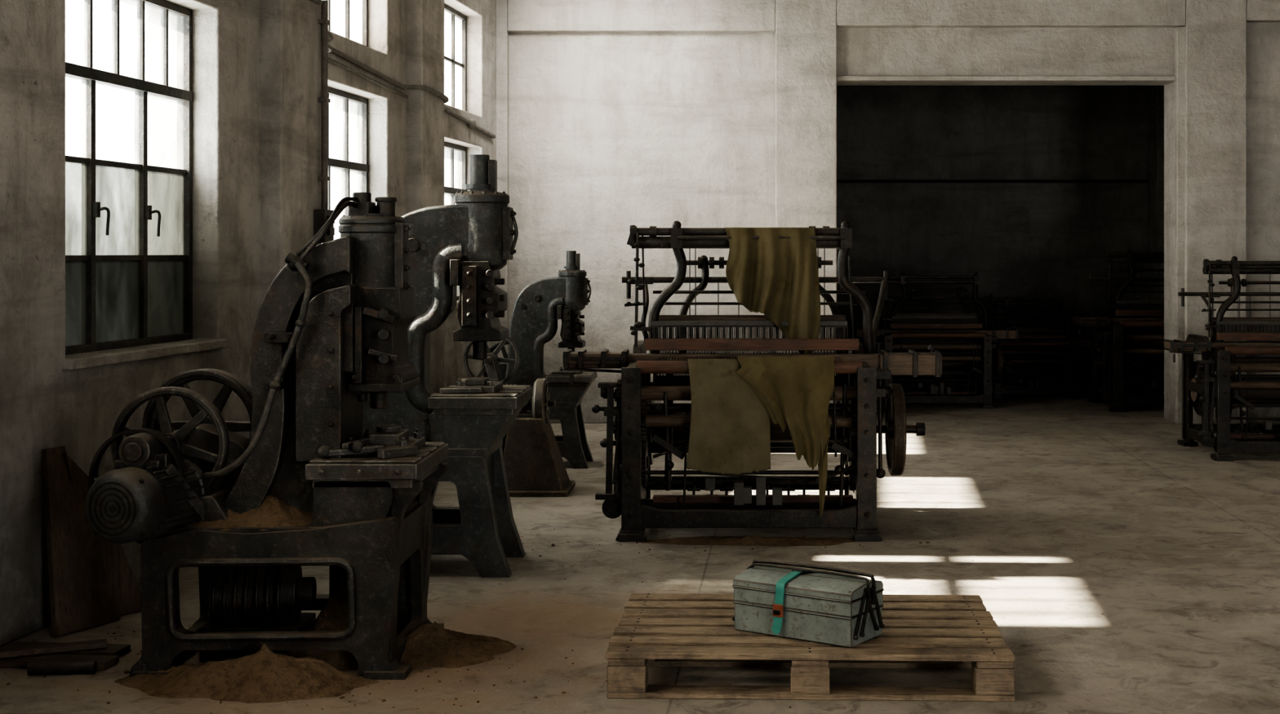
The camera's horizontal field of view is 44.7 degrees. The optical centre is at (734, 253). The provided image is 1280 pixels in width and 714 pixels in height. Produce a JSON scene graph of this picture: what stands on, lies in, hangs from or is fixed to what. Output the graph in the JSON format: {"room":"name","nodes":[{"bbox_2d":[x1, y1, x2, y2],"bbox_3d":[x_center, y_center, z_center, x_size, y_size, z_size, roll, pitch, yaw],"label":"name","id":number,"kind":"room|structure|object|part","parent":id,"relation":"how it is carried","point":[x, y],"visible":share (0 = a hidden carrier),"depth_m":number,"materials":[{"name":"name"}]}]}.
{"room":"factory floor","nodes":[
{"label":"factory floor","id":0,"kind":"room"},
{"bbox_2d":[0,0,496,647],"bbox_3d":[-2.659,-0.920,4.442,0.440,4.500,15.300,0,0,5],"label":"wall","id":1,"kind":"structure","parent":0,"point":[257,64],"depth_m":6.96,"materials":[{"name":"paint"}]},
{"bbox_2d":[65,0,193,355],"bbox_3d":[-2.516,-0.350,6.303,0.065,1.480,1.306,0,0,5],"label":"window","id":2,"kind":"structure","parent":1,"relation":"in","point":[89,76],"depth_m":6.44,"materials":[{"name":"glass"}]},
{"bbox_3d":[-2.518,-0.170,6.304,0.006,0.380,1.286,0,0,5],"label":"streaked glass","id":3,"kind":"part","parent":2,"relation":"part of","materials":[{"name":"white glass"}]},
{"bbox_3d":[-2.518,0.205,6.304,0.006,0.370,1.286,0,0,5],"label":"grimy glass","id":4,"kind":"part","parent":2,"relation":"part of","materials":[{"name":"grey glass"}]},
{"bbox_2d":[92,201,160,236],"bbox_3d":[-2.467,-0.135,6.307,0.062,0.131,0.475,0,0,5],"label":"handle","id":5,"kind":"object","parent":2,"relation":"attached to","point":[96,208],"visible":1,"depth_m":6.10,"materials":[{"name":"metal"}]},
{"bbox_2d":[62,300,458,370],"bbox_3d":[-2.218,0.386,8.616,0.195,0.079,6.025,0,0,5],"label":"trim","id":6,"kind":"structure","parent":1,"relation":"attached to","point":[104,357],"depth_m":6.18,"materials":[{"name":"paint"}]},
{"bbox_2d":[313,209,334,243],"bbox_3d":[-2.084,-0.135,7.892,0.075,0.170,0.130,0,0,5],"label":"switch box","id":7,"kind":"object","parent":1,"relation":"attached to","point":[320,216],"visible":0.59,"depth_m":7.83,"materials":[{"name":"metal"}]},
{"bbox_2d":[327,0,368,46],"bbox_3d":[-2.297,-1.585,8.713,0.060,0.770,1.285,0,0,5],"label":"window","id":8,"kind":"structure","parent":1,"relation":"in","point":[365,2],"depth_m":9.11,"materials":[{"name":"glass"}]},
{"bbox_3d":[-2.297,-1.585,8.714,0.006,0.770,1.265,0,0,5],"label":"frosted glass","id":9,"kind":"part","parent":8,"relation":"part of","materials":[{"name":"white glass"}]},
{"bbox_2d":[328,86,368,216],"bbox_3d":[-2.294,-0.290,8.713,0.065,1.280,1.285,0,0,5],"label":"window","id":10,"kind":"structure","parent":1,"relation":"in","point":[361,166],"depth_m":9.05,"materials":[{"name":"metal"}]},
{"bbox_2d":[309,0,496,209],"bbox_3d":[-2.103,-0.762,8.409,0.153,1.084,6.901,0,0,5],"label":"conduit","id":11,"kind":"object","parent":1,"relation":"attached to","point":[326,37],"visible":0.84,"depth_m":7.92,"materials":[{"name":"grey metal"}]},
{"bbox_2d":[444,3,466,111],"bbox_3d":[-2.089,-1.395,10.973,0.060,0.750,1.245,0,0,5],"label":"window","id":12,"kind":"structure","parent":1,"relation":"in","point":[454,12],"depth_m":11.37,"materials":[{"name":"glass"}]},
{"bbox_3d":[-2.089,-1.395,10.974,0.006,0.750,1.225,0,0,5],"label":"frosted glass","id":13,"kind":"part","parent":12,"relation":"part of","materials":[{"name":"white glass"}]},
{"bbox_2d":[444,142,466,300],"bbox_3d":[-2.087,-0.220,10.973,0.065,1.140,1.245,0,0,5],"label":"window","id":14,"kind":"structure","parent":1,"relation":"in","point":[462,151],"depth_m":11.40,"materials":[{"name":"metal"}]},
{"bbox_3d":[-2.089,0.140,10.974,0.006,0.420,1.225,0,0,5],"label":"streaked glass","id":15,"kind":"part","parent":14,"relation":"part of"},
{"bbox_2d":[0,385,1279,713],"bbox_3d":[2.300,1.424,7.950,11.800,0.211,24.900,0,0,0],"label":"floor","id":16,"kind":"structure","parent":0,"point":[1200,634],"depth_m":6.31,"materials":[{"name":"concrete"}]},
{"bbox_2d":[0,639,130,675],"bbox_3d":[-2.212,1.307,5.037,0.434,0.046,0.354,0,0,0],"label":"planks","id":17,"kind":"object","parent":16,"relation":"on","point":[86,657],"visible":1,"depth_m":5.01,"materials":[{"name":"brown wood"}]},
{"bbox_2d":[42,446,141,637],"bbox_3d":[-2.303,1.008,5.581,0.124,0.643,0.448,0,0,25],"label":"leaning board","id":18,"kind":"object","parent":16,"relation":"on","point":[92,582],"visible":0.91,"depth_m":5.49,"materials":[{"name":"brown wood"}]},
{"bbox_2d":[85,192,516,703],"bbox_3d":[-1.381,0.567,5.027,1.303,1.534,0.906,0,0,0],"label":"press","id":19,"kind":"object","parent":16,"relation":"on","point":[306,487],"visible":1,"depth_m":4.96,"materials":[{"name":"metal"}]},
{"bbox_2d":[88,477,144,537],"bbox_3d":[-1.881,0.775,4.716,0.176,0.176,0.041,0,0,15],"label":"fan grille","id":20,"kind":"object","parent":19,"relation":"attached to","point":[116,504],"depth_m":4.70,"materials":[{"name":"metal"}]},
{"bbox_3d":[-1.837,0.775,4.876,0.238,0.237,0.365,0,0,15],"label":"motor","id":21,"kind":"part","parent":19,"relation":"part of","materials":[{"name":"paint"}]},
{"bbox_3d":[-1.785,0.745,4.942,0.355,0.360,0.315,0,0,0],"label":"motor mount","id":22,"kind":"part","parent":19,"relation":"part of","materials":[{"name":"metal"}]},
{"bbox_3d":[-1.447,1.026,5.155,0.894,0.608,0.650,0,0,0],"label":"frame","id":23,"kind":"part","parent":19,"relation":"part of","materials":[{"name":"metal"}]},
{"bbox_3d":[-1.465,0.448,5.170,0.476,1.003,0.430,0,0,0],"label":"frame","id":24,"kind":"part","parent":19,"relation":"part of","materials":[{"name":"metal"}]},
{"bbox_2d":[363,154,533,577],"bbox_3d":[-1.371,0.458,6.650,0.957,1.744,0.600,0,0,0],"label":"press","id":25,"kind":"object","parent":16,"relation":"on","point":[466,244],"visible":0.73,"depth_m":6.45,"materials":[{"name":"paint"}]},
{"bbox_3d":[-1.361,0.333,6.610,0.562,1.073,0.300,0,0,0],"label":"frame","id":26,"kind":"part","parent":25,"relation":"part of","materials":[{"name":"paint"}]},
{"bbox_2d":[461,337,575,497],"bbox_3d":[-1.235,0.890,8.715,0.650,0.880,0.530,0,0,0],"label":"grinder","id":27,"kind":"object","parent":16,"relation":"on","point":[534,464],"visible":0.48,"depth_m":8.51,"materials":[{"name":"grey metal"}]},
{"bbox_3d":[-1.302,0.915,8.692,0.541,0.645,0.342,0,0,39],"label":"motor","id":28,"kind":"part","parent":27,"relation":"part of","materials":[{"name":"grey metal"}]},
{"bbox_2d":[482,250,597,468],"bbox_3d":[-1.251,0.658,9.789,0.737,1.343,0.462,0,0,0],"label":"press","id":29,"kind":"object","parent":16,"relation":"on","point":[537,309],"visible":0.78,"depth_m":9.64,"materials":[{"name":"grey metal"}]},
{"bbox_3d":[-1.242,0.562,9.758,0.433,0.826,0.231,0,0,0],"label":"frame","id":30,"kind":"part","parent":29,"relation":"part of","materials":[{"name":"paint"}]},
{"bbox_2d":[637,535,857,546],"bbox_3d":[0.081,1.318,7.146,1.142,0.031,0.251,0,0,0],"label":"heap","id":31,"kind":"object","parent":16,"relation":"on","point":[757,540],"visible":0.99,"depth_m":7.11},
{"bbox_2d":[562,221,942,542],"bbox_3d":[0.086,0.587,7.621,1.809,1.487,1.058,0,0,0],"label":"power loom","id":32,"kind":"object","parent":16,"relation":"on","point":[744,408],"visible":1,"depth_m":7.36,"materials":[{"name":"metal"}]},
{"bbox_2d":[605,593,1014,702],"bbox_3d":[0.233,1.260,5.011,1.220,0.140,0.812,0,0,2],"label":"wooden pallet","id":33,"kind":"object","parent":16,"relation":"on","point":[682,630],"visible":0.89,"depth_m":4.72,"materials":[{"name":"brown wood"}]},
{"bbox_2d":[732,560,884,648],"bbox_3d":[0.223,1.086,4.853,0.456,0.205,0.233,0,0,33],"label":"toolbox","id":34,"kind":"object","parent":33,"relation":"on","point":[820,606],"visible":1,"depth_m":4.78,"materials":[{"name":"green paint"}]},
{"bbox_2d":[855,272,1018,408],"bbox_3d":[1.758,0.750,13.647,1.411,1.160,0.788,0,0,0],"label":"power loom","id":35,"kind":"object","parent":16,"relation":"on","point":[984,362],"visible":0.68,"depth_m":13.50,"materials":[{"name":"metal"}]},
{"bbox_2d":[982,297,1090,398],"bbox_3d":[2.756,0.869,14.476,1.121,0.922,0.626,0,0,0],"label":"power loom","id":36,"kind":"object","parent":16,"relation":"on","point":[1071,358],"visible":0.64,"depth_m":14.38,"materials":[{"name":"metal"}]},
{"bbox_2d":[1072,248,1164,412],"bbox_3d":[3.730,0.646,13.409,1.664,1.368,0.929,0,0,0],"label":"power loom","id":37,"kind":"object","parent":16,"relation":"on","point":[1117,357],"visible":0.56,"depth_m":13.27,"materials":[{"name":"metal"}]},
{"bbox_2d":[1164,256,1279,461],"bbox_3d":[3.629,0.676,10.342,1.592,1.309,0.889,0,0,0],"label":"power loom","id":38,"kind":"object","parent":16,"relation":"on","point":[1202,389],"visible":1,"depth_m":10.20,"materials":[{"name":"metal"}]},
{"bbox_2d":[496,0,1279,424],"bbox_3d":[1.900,-0.920,12.195,8.600,4.500,0.410,0,0,0],"label":"wall","id":39,"kind":"structure","parent":0,"point":[613,116],"depth_m":12.10,"materials":[{"name":"paint"}]},
{"bbox_2d":[836,85,1164,385],"bbox_3d":[3.000,-0.570,13.950,8.400,3.800,3.700,0,0,0],"label":"wall","id":40,"kind":"structure","parent":0,"point":[1022,241],"depth_m":15.60,"materials":[{"name":"paint"}]},
{"bbox_2d":[836,179,1148,182],"bbox_3d":[3.000,-0.420,15.557,8.000,3.500,0.055,0,0,0],"label":"trim","id":41,"kind":"structure","parent":40,"relation":"attached to","point":[837,180],"depth_m":15.56,"materials":[{"name":"metal"}]}
]}

